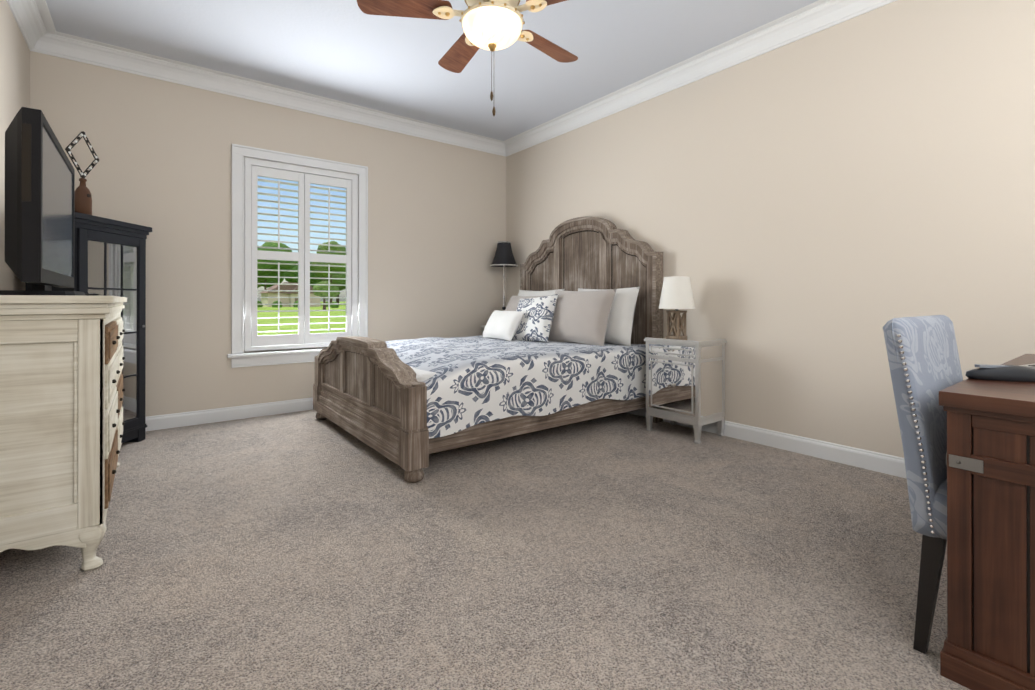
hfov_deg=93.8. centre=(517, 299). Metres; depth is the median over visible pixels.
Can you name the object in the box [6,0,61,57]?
crown molding
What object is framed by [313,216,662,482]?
bed
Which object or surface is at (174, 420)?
baseboard
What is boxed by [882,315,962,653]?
chair
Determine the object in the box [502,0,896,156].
crown molding
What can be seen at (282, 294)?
house
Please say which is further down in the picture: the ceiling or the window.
the window
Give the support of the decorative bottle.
on the curio cabinet
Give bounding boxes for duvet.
[385,335,645,438]
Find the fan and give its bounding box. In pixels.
[357,0,577,115]
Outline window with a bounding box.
[227,144,367,367]
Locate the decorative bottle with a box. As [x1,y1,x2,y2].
[65,131,98,214]
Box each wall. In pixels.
[0,0,29,289]
[30,51,505,416]
[506,0,1034,457]
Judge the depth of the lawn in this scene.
35.30 m
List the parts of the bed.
footboard, mattress, headboard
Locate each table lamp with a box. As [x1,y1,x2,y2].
[490,241,517,310]
[659,276,694,338]
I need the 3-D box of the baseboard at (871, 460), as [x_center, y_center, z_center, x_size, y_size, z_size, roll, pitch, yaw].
[1.573,0.994,3.755,0.016,0.114,5.663,0,0,-37]
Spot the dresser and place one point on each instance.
(62, 390)
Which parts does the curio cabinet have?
glass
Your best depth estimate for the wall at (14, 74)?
2.93 m
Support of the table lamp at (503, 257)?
on the nightstand
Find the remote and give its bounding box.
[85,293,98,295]
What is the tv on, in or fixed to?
on the dresser
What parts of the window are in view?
glass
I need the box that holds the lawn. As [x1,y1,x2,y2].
[257,301,345,334]
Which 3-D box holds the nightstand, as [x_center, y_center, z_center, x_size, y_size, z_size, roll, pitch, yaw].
[1.294,0.678,3.780,0.408,0.745,0.490,0,0,-37]
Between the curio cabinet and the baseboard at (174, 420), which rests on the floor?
the curio cabinet
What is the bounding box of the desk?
[939,354,1034,689]
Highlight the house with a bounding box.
[258,282,319,306]
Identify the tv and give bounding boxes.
[0,107,85,295]
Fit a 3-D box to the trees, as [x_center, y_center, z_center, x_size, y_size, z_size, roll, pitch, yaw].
[-33.564,-7.541,128.552,166.686,20.076,105.971,0,0,-37]
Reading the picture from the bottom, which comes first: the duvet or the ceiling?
the duvet
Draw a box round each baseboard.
[145,397,312,430]
[626,408,906,478]
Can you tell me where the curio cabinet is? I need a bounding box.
[25,212,151,442]
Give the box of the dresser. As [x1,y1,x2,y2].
[0,295,126,570]
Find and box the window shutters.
[244,158,356,350]
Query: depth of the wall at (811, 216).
3.14 m
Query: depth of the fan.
2.40 m
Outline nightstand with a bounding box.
[644,336,726,443]
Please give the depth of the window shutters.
4.56 m
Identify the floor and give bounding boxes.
[0,410,969,689]
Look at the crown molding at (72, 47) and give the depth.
4.27 m
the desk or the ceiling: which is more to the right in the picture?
the desk
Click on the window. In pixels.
(237, 355)
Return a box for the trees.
[257,241,345,309]
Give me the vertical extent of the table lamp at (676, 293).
0.479 m
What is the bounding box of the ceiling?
[46,0,817,140]
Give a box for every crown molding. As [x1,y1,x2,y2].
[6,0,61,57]
[58,32,501,155]
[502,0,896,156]
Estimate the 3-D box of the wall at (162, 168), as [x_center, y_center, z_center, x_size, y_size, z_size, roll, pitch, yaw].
[-1.874,-0.422,4.814,4.610,2.950,0.200,0,0,-37]
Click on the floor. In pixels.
(310, 550)

